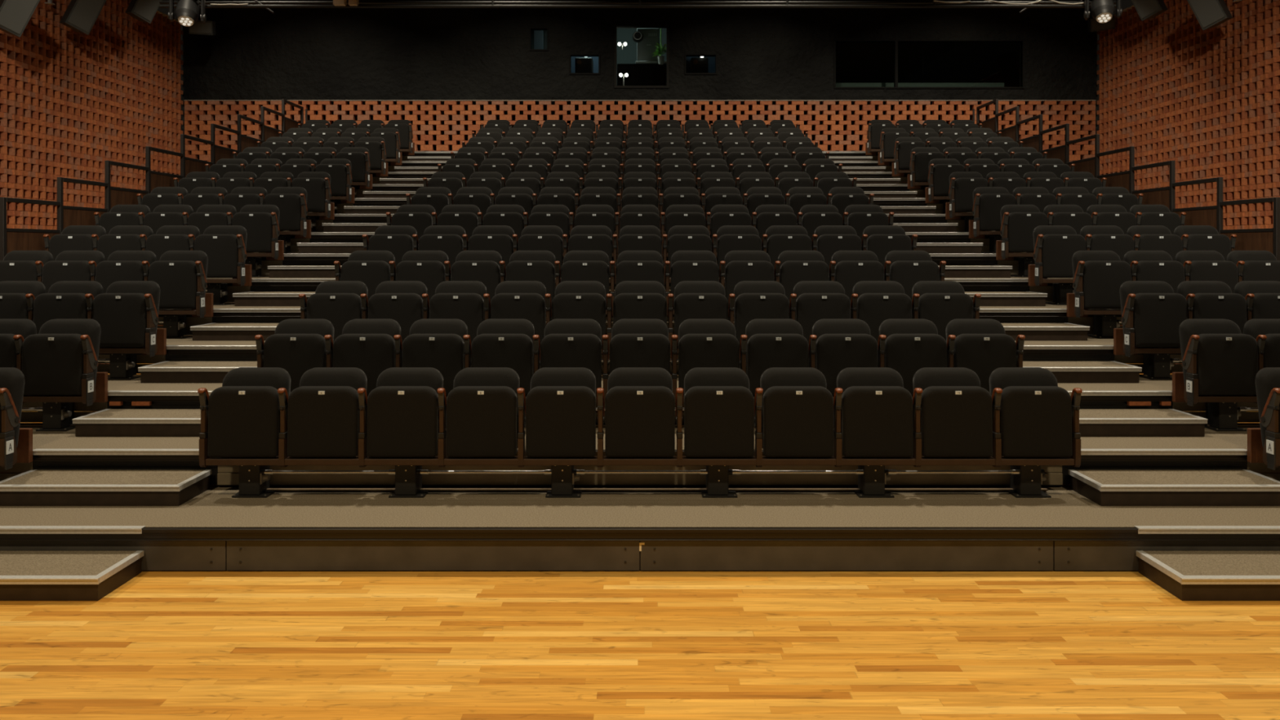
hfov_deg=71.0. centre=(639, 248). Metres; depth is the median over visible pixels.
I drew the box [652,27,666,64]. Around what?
potted plant
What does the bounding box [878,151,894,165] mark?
frame
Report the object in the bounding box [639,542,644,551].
tape mark
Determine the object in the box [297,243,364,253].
step
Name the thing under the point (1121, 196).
seat
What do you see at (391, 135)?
seat
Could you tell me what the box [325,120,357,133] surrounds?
seat
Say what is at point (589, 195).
seat
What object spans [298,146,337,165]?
seat
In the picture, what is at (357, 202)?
tier
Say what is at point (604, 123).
seat
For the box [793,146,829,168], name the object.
seat
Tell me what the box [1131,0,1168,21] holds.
loudspeaker
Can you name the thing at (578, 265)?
seat
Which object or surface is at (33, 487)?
step
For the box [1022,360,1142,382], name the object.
step
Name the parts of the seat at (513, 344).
backrest, armrest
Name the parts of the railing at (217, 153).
post, rail, infill panel, handrail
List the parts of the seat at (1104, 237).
backrest, armrest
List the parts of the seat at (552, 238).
backrest, armrest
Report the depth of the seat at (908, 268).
8.79 m
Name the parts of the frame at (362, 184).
panel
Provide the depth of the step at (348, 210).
13.18 m
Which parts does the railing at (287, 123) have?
post, rail, infill panel, handrail, post, post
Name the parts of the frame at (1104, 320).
panel, leg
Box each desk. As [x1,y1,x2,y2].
[617,63,666,85]
[835,82,1004,87]
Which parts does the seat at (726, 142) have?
backrest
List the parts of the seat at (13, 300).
backrest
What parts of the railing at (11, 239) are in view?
post, infill panel, rail, handrail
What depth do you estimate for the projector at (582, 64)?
18.60 m
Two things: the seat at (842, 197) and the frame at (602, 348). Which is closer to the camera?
the frame at (602, 348)
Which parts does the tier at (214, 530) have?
fascia panel, fascia panel, fascia panel, fascia panel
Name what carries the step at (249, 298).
on the tier at (228, 313)
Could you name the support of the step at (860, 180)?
on the tier at (920, 193)
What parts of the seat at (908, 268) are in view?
backrest, armrest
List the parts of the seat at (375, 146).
backrest, armrest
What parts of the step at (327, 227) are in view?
edge trim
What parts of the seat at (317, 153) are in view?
backrest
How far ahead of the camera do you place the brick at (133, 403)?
7.30 m
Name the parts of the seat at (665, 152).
backrest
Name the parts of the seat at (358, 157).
backrest, armrest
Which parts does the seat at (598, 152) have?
backrest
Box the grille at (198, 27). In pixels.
[189,22,211,33]
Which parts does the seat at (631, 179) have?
backrest, armrest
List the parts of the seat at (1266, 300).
backrest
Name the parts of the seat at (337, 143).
backrest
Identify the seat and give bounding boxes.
[0,250,53,281]
[0,280,45,319]
[0,319,36,368]
[0,367,24,470]
[13,319,101,406]
[25,280,102,333]
[35,250,104,293]
[43,225,106,260]
[84,280,160,356]
[88,250,156,293]
[91,225,153,261]
[93,204,150,234]
[136,186,187,212]
[137,204,193,234]
[139,225,199,261]
[142,250,208,317]
[173,171,220,193]
[177,186,227,212]
[182,204,236,234]
[188,225,247,285]
[197,367,290,466]
[204,158,248,177]
[211,171,257,194]
[217,186,267,213]
[226,204,279,259]
[232,146,272,164]
[240,158,282,177]
[248,171,293,194]
[254,319,333,392]
[257,137,293,152]
[258,186,307,236]
[265,146,304,164]
[275,158,316,178]
[278,128,312,142]
[286,171,331,217]
[287,367,367,466]
[288,137,324,152]
[297,120,329,133]
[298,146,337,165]
[298,280,368,341]
[307,128,342,142]
[311,158,351,201]
[319,137,355,153]
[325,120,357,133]
[331,146,370,186]
[333,250,395,300]
[333,319,402,395]
[337,128,370,142]
[350,137,386,174]
[353,120,384,133]
[362,225,418,266]
[366,128,399,163]
[366,367,447,466]
[368,280,429,342]
[381,120,413,153]
[386,204,437,241]
[395,250,450,300]
[402,319,471,395]
[405,186,453,219]
[418,225,468,267]
[422,171,466,198]
[429,280,490,345]
[437,158,478,184]
[437,204,483,241]
[446,367,525,466]
[450,146,488,168]
[450,250,506,302]
[453,186,495,221]
[462,137,497,158]
[466,171,505,201]
[468,225,518,271]
[471,128,505,146]
[471,319,540,395]
[478,158,514,183]
[480,120,512,136]
[483,204,528,242]
[488,146,522,171]
[490,280,551,345]
[495,186,537,224]
[497,137,529,156]
[505,128,535,146]
[505,171,544,199]
[506,250,560,305]
[512,120,541,136]
[515,158,551,182]
[518,225,568,278]
[522,146,556,168]
[525,367,604,466]
[528,204,573,244]
[529,137,561,155]
[535,128,565,145]
[537,186,578,219]
[540,319,608,404]
[541,120,569,137]
[544,171,583,212]
[551,158,586,195]
[551,280,612,355]
[556,146,590,182]
[560,250,615,315]
[561,137,593,169]
[566,128,595,159]
[568,225,617,284]
[569,120,598,141]
[573,204,619,257]
[579,186,621,235]
[583,171,622,216]
[587,158,623,199]
[591,146,624,177]
[593,137,625,164]
[596,128,626,155]
[598,120,626,144]
[604,367,683,466]
[609,319,677,404]
[613,280,673,355]
[615,250,670,315]
[617,225,666,284]
[619,204,665,257]
[621,186,662,235]
[622,171,661,216]
[623,158,659,199]
[625,146,658,168]
[626,128,656,155]
[626,137,657,164]
[627,120,655,144]
[656,120,684,141]
[657,128,686,151]
[657,137,689,160]
[658,146,693,177]
[660,158,696,193]
[662,171,700,212]
[663,186,705,230]
[665,204,711,252]
[667,225,717,278]
[671,250,724,309]
[674,280,734,346]
[678,319,746,395]
[684,120,712,141]
[684,367,763,466]
[687,128,717,159]
[689,137,721,169]
[693,146,726,182]
[696,158,733,195]
[700,171,739,212]
[705,186,747,219]
[710,204,756,244]
[712,120,742,137]
[716,128,747,145]
[716,225,767,278]
[721,137,754,155]
[724,250,780,305]
[726,146,760,168]
[732,158,768,182]
[733,280,796,345]
[738,171,778,199]
[741,120,770,136]
[745,319,816,395]
[746,128,777,146]
[746,186,789,225]
[753,137,786,156]
[755,204,802,242]
[760,146,795,171]
[760,367,842,466]
[765,225,817,271]
[768,158,805,183]
[769,120,799,136]
[777,128,808,146]
[777,171,817,201]
[777,250,835,302]
[784,137,817,158]
[787,186,831,221]
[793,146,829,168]
[793,280,857,345]
[800,204,848,241]
[804,158,842,184]
[812,319,886,395]
[813,225,867,267]
[815,171,857,198]
[828,186,874,219]
[831,250,890,300]
[836,367,922,466]
[844,204,893,241]
[852,280,919,342]
[862,225,917,266]
[866,120,898,153]
[879,319,955,395]
[880,128,913,163]
[884,250,946,300]
[893,137,929,174]
[895,120,926,133]
[909,128,942,142]
[909,146,948,186]
[911,280,981,341]
[912,367,1002,466]
[922,120,954,133]
[924,137,960,153]
[928,158,968,201]
[937,128,972,142]
[942,146,981,165]
[946,319,1025,392]
[948,171,993,217]
[950,120,982,133]
[955,137,991,152]
[963,158,1004,178]
[967,128,1001,142]
[972,186,1021,236]
[975,146,1014,164]
[986,137,1022,152]
[986,171,1031,194]
[989,367,1082,466]
[997,158,1039,177]
[1000,204,1053,259]
[1007,146,1047,164]
[1012,186,1062,213]
[1022,171,1068,194]
[1031,158,1075,177]
[1032,225,1091,285]
[1043,204,1097,234]
[1052,186,1102,212]
[1059,171,1106,193]
[1071,250,1137,317]
[1080,225,1140,261]
[1086,204,1142,234]
[1092,186,1143,212]
[1119,280,1195,356]
[1123,250,1191,293]
[1126,225,1188,261]
[1129,204,1186,234]
[1173,225,1236,260]
[1175,250,1244,293]
[1177,280,1254,333]
[1178,319,1266,406]
[1226,250,1279,281]
[1234,280,1279,319]
[1243,319,1279,368]
[1255,367,1279,470]
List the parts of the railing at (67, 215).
post, rail, infill panel, handrail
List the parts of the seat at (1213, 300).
backrest, armrest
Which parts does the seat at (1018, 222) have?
armrest, backrest, armrest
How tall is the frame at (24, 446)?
0.440 m
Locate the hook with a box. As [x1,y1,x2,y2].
[44,0,55,4]
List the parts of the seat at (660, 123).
backrest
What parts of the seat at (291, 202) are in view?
armrest, backrest, armrest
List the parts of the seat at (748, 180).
backrest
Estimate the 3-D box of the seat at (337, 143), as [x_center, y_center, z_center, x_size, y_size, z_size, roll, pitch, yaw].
[-5.130,-1.585,15.227,0.522,0.644,0.330,0,0,0]
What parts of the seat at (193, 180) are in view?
armrest, backrest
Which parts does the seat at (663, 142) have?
backrest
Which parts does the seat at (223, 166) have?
backrest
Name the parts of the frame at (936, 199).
panel, leg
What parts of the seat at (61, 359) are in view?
armrest, backrest, armrest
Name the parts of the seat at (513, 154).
backrest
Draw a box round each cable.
[210,3,248,5]
[933,0,970,3]
[985,0,1041,4]
[1049,0,1084,4]
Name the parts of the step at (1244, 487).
edge trim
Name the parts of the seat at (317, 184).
armrest, backrest, armrest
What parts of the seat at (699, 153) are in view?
backrest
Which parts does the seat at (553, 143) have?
backrest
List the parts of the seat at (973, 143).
backrest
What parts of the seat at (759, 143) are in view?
backrest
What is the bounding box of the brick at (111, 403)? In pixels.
[109,401,123,405]
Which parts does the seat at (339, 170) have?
backrest, armrest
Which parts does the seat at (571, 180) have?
backrest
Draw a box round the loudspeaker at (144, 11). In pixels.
[124,0,162,23]
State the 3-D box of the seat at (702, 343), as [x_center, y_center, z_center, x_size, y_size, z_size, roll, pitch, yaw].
[0.569,0.890,7.127,0.532,0.644,0.330,0,0,0]
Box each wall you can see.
[0,0,182,364]
[182,26,1097,128]
[183,0,1096,161]
[1097,0,1279,364]
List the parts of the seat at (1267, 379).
armrest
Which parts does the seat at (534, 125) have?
backrest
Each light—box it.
[168,0,206,26]
[1083,0,1121,23]
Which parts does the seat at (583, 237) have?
backrest, armrest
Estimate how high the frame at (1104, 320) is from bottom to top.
0.440 m
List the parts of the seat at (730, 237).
backrest, armrest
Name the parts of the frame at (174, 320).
leg, panel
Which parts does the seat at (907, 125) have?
backrest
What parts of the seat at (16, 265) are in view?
backrest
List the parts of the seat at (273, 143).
backrest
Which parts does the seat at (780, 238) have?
backrest, armrest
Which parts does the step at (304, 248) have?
edge trim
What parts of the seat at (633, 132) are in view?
backrest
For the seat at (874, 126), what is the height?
0.657 m
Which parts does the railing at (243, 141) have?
post, infill panel, rail, handrail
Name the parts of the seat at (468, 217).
backrest, armrest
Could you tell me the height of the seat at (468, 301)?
0.644 m
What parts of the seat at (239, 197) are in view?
armrest, backrest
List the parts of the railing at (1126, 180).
rail, handrail, infill panel, post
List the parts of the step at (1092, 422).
edge trim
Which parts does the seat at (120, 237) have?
armrest, backrest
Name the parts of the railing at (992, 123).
post, post, handrail, rail, infill panel, post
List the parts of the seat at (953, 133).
backrest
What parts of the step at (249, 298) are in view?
edge trim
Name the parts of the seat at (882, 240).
backrest, armrest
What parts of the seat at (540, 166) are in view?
backrest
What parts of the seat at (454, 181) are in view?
backrest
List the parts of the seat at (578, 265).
backrest, armrest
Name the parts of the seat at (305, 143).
backrest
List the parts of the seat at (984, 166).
backrest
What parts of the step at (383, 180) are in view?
edge trim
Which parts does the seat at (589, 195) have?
backrest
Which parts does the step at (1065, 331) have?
edge trim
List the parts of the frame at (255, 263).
leg, panel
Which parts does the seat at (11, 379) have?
armrest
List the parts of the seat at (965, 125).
backrest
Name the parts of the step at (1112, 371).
edge trim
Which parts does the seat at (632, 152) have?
backrest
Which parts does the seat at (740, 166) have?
backrest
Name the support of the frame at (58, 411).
on the tier at (51, 450)
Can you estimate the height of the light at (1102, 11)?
0.704 m
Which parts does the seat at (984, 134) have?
backrest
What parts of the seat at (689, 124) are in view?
backrest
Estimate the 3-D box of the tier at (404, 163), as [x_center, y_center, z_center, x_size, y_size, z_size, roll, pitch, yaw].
[0.000,-1.460,16.804,12.900,0.260,1.032,0,0,0]
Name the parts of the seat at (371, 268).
armrest, backrest, armrest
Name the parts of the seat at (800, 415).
backrest, number plate, armrest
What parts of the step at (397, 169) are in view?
edge trim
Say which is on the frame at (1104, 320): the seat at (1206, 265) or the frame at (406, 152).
the seat at (1206, 265)
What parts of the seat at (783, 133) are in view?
backrest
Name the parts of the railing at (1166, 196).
rail, handrail, infill panel, post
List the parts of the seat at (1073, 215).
backrest, armrest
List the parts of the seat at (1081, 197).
backrest, armrest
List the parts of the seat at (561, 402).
backrest, armrest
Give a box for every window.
[528,27,548,50]
[568,53,599,74]
[614,24,669,88]
[684,53,717,74]
[834,40,1024,88]
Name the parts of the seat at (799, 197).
backrest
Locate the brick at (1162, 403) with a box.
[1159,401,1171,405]
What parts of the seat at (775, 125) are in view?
backrest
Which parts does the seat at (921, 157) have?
armrest, backrest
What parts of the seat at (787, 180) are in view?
backrest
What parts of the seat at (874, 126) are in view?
backrest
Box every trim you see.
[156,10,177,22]
[184,99,1095,101]
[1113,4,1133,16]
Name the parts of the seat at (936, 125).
backrest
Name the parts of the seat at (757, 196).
backrest, armrest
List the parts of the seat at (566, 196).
backrest, armrest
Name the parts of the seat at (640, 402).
number plate, backrest, armrest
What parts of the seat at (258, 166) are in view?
backrest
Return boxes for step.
[0,469,211,506]
[0,550,143,600]
[71,408,200,436]
[137,360,257,382]
[190,322,278,340]
[232,291,315,306]
[267,265,342,277]
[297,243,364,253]
[322,222,386,232]
[343,206,399,213]
[363,191,416,198]
[379,177,431,184]
[394,166,442,172]
[407,156,450,160]
[829,156,872,160]
[837,166,885,172]
[848,177,900,184]
[863,191,916,198]
[880,206,936,213]
[893,222,957,232]
[915,243,982,253]
[937,265,1012,277]
[964,291,1047,306]
[1001,322,1089,340]
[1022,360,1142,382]
[1068,469,1279,506]
[1079,408,1208,436]
[1136,550,1279,600]
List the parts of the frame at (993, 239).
panel, leg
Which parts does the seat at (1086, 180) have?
backrest, armrest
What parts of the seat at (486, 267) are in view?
backrest, armrest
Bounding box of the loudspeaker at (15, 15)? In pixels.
[0,0,39,37]
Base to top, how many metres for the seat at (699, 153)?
0.644 m
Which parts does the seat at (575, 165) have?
backrest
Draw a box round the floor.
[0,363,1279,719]
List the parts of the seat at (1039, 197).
backrest, armrest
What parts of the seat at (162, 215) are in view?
armrest, backrest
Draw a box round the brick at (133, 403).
[131,401,151,405]
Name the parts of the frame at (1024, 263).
panel, leg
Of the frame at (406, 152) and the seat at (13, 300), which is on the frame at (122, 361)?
the seat at (13, 300)
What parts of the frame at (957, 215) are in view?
panel, leg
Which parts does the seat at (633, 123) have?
backrest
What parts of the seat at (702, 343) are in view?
backrest, armrest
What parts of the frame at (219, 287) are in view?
leg, panel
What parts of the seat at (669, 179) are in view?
backrest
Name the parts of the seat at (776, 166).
backrest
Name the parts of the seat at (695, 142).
backrest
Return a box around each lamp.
[617,42,626,49]
[618,73,628,85]
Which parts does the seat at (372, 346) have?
backrest, armrest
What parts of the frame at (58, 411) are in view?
rod, floor rail, leg, panel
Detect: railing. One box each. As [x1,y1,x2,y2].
[0,196,60,260]
[57,177,107,234]
[104,160,148,212]
[145,146,182,193]
[180,133,213,177]
[210,123,239,164]
[237,114,262,152]
[260,106,284,142]
[281,98,307,133]
[972,98,998,133]
[995,106,1019,142]
[1017,114,1042,152]
[1040,123,1069,164]
[1066,133,1099,177]
[1097,146,1134,193]
[1131,160,1175,212]
[1172,177,1222,234]
[1219,196,1279,260]
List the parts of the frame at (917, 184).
panel, leg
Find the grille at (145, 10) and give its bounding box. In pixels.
[133,0,160,21]
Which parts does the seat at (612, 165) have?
backrest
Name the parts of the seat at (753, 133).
backrest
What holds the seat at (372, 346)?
on the frame
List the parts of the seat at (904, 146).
armrest, backrest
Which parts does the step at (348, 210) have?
edge trim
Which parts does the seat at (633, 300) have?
backrest, armrest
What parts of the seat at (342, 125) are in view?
backrest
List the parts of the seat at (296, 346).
armrest, backrest, armrest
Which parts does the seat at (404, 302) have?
backrest, armrest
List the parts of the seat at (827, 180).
backrest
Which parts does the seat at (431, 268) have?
backrest, armrest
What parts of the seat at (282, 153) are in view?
backrest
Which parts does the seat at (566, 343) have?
backrest, armrest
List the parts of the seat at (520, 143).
backrest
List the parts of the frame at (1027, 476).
leg, rod, leg, rod, leg, rod, floor rail, leg, rod, leg, rod, leg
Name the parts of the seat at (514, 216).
backrest, armrest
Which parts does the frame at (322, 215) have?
leg, panel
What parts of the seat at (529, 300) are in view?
backrest, armrest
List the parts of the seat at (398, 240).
armrest, backrest, armrest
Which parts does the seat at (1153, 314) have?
armrest, backrest, armrest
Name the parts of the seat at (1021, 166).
backrest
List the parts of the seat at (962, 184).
armrest, backrest, armrest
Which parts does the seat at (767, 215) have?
backrest, armrest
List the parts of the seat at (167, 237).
armrest, backrest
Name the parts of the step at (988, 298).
edge trim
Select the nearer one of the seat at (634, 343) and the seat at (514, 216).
the seat at (634, 343)
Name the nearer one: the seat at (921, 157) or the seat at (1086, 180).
the seat at (1086, 180)
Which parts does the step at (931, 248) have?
edge trim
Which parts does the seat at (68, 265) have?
armrest, backrest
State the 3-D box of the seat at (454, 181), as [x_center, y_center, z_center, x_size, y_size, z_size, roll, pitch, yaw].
[-2.700,-0.760,12.527,0.590,0.644,0.330,0,0,0]
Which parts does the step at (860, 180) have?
edge trim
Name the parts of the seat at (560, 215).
backrest, armrest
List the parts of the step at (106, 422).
edge trim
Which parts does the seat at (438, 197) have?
armrest, backrest, armrest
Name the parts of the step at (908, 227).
edge trim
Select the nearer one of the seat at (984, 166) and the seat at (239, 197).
the seat at (239, 197)
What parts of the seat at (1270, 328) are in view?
backrest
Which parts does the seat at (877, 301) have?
backrest, armrest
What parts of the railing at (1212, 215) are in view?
rail, infill panel, handrail, post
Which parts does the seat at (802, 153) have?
backrest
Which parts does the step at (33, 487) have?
edge trim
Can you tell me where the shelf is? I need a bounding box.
[635,61,666,63]
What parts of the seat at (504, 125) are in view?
backrest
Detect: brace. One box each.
[253,0,273,13]
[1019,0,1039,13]
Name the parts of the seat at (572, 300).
backrest, armrest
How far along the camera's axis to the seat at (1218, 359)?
6.99 m
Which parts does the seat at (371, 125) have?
backrest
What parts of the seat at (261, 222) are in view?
armrest, backrest, armrest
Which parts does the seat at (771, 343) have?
backrest, armrest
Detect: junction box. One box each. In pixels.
[333,0,346,5]
[348,0,358,5]
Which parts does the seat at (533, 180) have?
backrest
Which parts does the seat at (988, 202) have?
armrest, backrest, armrest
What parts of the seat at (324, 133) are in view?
backrest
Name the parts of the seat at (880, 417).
backrest, armrest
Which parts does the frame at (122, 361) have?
rod, leg, panel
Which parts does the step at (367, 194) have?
edge trim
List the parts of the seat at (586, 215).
backrest, armrest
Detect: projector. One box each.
[574,56,593,72]
[631,28,666,63]
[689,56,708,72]
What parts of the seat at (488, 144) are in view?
backrest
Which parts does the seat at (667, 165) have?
backrest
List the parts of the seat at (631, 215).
backrest, armrest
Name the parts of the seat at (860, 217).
backrest, armrest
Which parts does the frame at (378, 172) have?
panel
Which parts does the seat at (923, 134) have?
backrest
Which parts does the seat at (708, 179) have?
backrest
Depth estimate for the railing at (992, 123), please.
16.65 m
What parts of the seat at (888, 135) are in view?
armrest, backrest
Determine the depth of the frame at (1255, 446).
6.34 m
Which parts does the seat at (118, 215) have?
armrest, backrest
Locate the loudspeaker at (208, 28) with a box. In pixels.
[188,20,219,35]
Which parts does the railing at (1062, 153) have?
handrail, rail, infill panel, post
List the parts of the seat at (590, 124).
backrest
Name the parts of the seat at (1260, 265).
backrest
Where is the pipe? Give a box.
[159,1,1115,4]
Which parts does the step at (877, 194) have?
edge trim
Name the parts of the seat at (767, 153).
backrest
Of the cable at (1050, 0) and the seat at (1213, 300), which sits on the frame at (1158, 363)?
the seat at (1213, 300)
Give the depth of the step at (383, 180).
14.98 m
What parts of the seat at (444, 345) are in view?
backrest, armrest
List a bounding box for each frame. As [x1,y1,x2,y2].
[16,427,32,462]
[19,372,107,431]
[97,328,166,379]
[158,293,213,338]
[205,264,251,305]
[205,456,1074,497]
[244,240,284,277]
[246,220,311,253]
[306,202,334,232]
[329,187,354,213]
[351,173,372,198]
[367,395,912,430]
[368,162,387,182]
[385,151,401,165]
[400,142,414,155]
[555,279,724,290]
[601,347,678,377]
[605,309,674,322]
[865,142,879,155]
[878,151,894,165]
[892,162,911,176]
[907,173,928,198]
[925,187,950,213]
[945,202,973,232]
[968,220,1033,253]
[995,240,1035,277]
[1028,264,1074,305]
[1066,293,1121,338]
[1113,328,1182,379]
[1172,372,1260,431]
[1247,427,1263,462]
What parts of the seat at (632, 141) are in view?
backrest, armrest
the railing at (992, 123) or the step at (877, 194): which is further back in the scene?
the railing at (992, 123)
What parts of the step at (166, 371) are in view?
edge trim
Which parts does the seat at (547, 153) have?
backrest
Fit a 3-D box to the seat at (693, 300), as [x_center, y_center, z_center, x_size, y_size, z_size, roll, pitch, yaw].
[0.569,0.615,8.027,0.532,0.644,0.330,0,0,0]
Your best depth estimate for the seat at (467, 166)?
13.29 m
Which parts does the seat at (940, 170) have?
armrest, backrest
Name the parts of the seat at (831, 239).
backrest, armrest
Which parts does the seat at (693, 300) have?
backrest, armrest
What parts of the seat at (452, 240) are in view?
backrest, armrest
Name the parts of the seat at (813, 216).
backrest, armrest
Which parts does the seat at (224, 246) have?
armrest, backrest, armrest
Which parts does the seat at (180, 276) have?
armrest, backrest, armrest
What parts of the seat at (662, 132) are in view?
backrest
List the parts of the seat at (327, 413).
number plate, backrest, armrest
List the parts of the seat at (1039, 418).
backrest, number plate, armrest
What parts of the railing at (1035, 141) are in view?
rail, handrail, infill panel, post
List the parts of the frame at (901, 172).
panel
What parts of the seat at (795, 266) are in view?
backrest, armrest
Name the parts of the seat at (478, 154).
backrest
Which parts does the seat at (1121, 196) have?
backrest, armrest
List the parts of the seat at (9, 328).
backrest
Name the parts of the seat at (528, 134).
backrest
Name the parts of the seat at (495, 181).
backrest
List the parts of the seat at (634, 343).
backrest, armrest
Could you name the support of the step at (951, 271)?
on the tier at (263, 283)
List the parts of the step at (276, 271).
edge trim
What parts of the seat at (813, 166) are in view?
backrest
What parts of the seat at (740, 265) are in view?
backrest, armrest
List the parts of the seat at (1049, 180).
backrest, armrest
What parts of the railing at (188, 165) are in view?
post, infill panel, rail, handrail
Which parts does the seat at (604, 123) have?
backrest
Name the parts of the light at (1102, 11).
yoke arm, yoke arm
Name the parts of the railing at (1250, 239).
rail, handrail, infill panel, post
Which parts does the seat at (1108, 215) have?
backrest, armrest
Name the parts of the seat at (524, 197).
backrest, armrest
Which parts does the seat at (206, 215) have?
armrest, backrest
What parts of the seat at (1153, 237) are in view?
backrest, armrest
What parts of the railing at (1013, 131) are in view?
rail, handrail, infill panel, post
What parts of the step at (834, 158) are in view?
edge trim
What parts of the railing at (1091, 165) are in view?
rail, handrail, infill panel, post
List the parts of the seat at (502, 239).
backrest, armrest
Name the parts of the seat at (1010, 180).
backrest, armrest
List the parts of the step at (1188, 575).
edge trim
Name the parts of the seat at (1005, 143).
backrest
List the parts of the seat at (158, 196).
armrest, backrest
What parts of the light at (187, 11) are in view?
yoke arm, yoke arm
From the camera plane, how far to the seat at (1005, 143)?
15.09 m
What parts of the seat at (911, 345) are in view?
backrest, armrest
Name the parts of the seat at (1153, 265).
backrest, armrest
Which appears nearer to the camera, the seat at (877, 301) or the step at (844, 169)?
the seat at (877, 301)
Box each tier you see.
[0,422,1279,484]
[0,484,1279,570]
[20,377,1259,422]
[97,335,1182,373]
[157,302,1122,333]
[205,276,1073,302]
[256,253,1023,275]
[279,213,1000,232]
[285,232,994,252]
[307,198,972,213]
[331,184,948,198]
[368,172,911,184]
[385,160,894,172]
[401,151,878,160]
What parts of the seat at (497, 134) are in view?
backrest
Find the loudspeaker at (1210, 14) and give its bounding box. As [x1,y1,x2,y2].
[1186,0,1232,30]
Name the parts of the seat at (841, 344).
backrest, armrest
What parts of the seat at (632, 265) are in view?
backrest, armrest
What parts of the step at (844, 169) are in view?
edge trim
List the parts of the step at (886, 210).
edge trim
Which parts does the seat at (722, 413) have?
backrest, armrest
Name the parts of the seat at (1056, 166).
backrest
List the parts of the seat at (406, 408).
backrest, armrest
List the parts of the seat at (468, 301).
backrest, armrest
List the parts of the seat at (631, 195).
backrest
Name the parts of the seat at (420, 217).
armrest, backrest, armrest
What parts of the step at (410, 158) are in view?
edge trim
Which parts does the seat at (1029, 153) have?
backrest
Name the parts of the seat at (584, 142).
backrest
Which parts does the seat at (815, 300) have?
backrest, armrest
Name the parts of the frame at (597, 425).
floor rail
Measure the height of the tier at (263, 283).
0.260 m
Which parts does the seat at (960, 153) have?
backrest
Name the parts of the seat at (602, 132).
backrest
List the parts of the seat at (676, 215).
backrest, armrest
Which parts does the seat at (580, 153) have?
backrest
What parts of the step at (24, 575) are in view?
edge trim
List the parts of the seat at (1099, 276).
armrest, backrest, armrest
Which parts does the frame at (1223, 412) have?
panel, leg, floor rail, rod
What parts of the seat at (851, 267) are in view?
backrest, armrest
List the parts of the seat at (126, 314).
armrest, backrest, armrest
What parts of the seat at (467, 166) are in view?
backrest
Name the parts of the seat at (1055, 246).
armrest, backrest, armrest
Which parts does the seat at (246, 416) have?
armrest, number plate, backrest, armrest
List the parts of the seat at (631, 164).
backrest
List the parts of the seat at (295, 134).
backrest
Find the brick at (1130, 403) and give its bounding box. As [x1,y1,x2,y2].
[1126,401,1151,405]
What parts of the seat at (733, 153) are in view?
backrest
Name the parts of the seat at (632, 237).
backrest, armrest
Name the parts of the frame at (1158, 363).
panel, leg, rod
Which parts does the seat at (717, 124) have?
backrest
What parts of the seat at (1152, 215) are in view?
backrest, armrest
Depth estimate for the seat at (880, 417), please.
6.09 m
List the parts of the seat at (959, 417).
backrest, number plate, armrest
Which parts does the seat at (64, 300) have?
armrest, backrest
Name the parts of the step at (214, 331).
edge trim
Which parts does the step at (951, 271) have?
edge trim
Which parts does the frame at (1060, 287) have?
panel, leg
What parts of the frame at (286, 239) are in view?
floor rail, leg, panel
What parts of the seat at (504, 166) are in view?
backrest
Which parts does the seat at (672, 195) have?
backrest, armrest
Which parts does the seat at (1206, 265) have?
backrest, armrest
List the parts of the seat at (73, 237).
armrest, backrest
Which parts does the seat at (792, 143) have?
backrest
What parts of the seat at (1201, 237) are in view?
backrest, armrest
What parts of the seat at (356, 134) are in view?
backrest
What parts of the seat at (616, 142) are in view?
backrest, armrest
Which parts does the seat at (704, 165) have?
backrest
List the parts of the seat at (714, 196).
backrest, armrest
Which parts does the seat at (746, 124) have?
backrest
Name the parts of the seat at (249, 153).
backrest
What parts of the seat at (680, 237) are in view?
backrest, armrest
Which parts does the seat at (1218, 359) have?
armrest, backrest, armrest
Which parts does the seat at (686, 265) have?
backrest, armrest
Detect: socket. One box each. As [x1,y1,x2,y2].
[61,406,67,411]
[260,469,265,475]
[416,469,420,475]
[572,469,576,475]
[728,469,732,475]
[884,469,888,475]
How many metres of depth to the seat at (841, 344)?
6.99 m
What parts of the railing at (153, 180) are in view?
post, infill panel, rail, handrail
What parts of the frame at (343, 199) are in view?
leg, panel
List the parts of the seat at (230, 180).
armrest, backrest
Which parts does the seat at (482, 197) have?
backrest, armrest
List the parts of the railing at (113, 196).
post, infill panel, rail, handrail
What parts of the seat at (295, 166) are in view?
backrest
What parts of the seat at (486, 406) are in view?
number plate, backrest, armrest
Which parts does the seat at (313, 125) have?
backrest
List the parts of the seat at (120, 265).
armrest, backrest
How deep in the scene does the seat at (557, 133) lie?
16.00 m
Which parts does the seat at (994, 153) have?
backrest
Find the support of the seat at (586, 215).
on the frame
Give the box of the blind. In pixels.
[533,30,542,48]
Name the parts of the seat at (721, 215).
backrest, armrest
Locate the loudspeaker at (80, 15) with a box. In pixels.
[59,0,106,35]
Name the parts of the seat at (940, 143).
backrest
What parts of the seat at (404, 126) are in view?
backrest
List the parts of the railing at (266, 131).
post, infill panel, rail, handrail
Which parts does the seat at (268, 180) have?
armrest, backrest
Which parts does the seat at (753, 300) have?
backrest, armrest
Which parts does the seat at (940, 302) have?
backrest, armrest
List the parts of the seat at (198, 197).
armrest, backrest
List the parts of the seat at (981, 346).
backrest, armrest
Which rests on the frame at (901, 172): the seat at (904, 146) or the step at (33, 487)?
the seat at (904, 146)
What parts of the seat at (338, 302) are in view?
armrest, backrest, armrest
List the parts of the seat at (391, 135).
backrest, armrest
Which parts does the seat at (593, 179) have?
backrest, armrest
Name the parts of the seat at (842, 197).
backrest, armrest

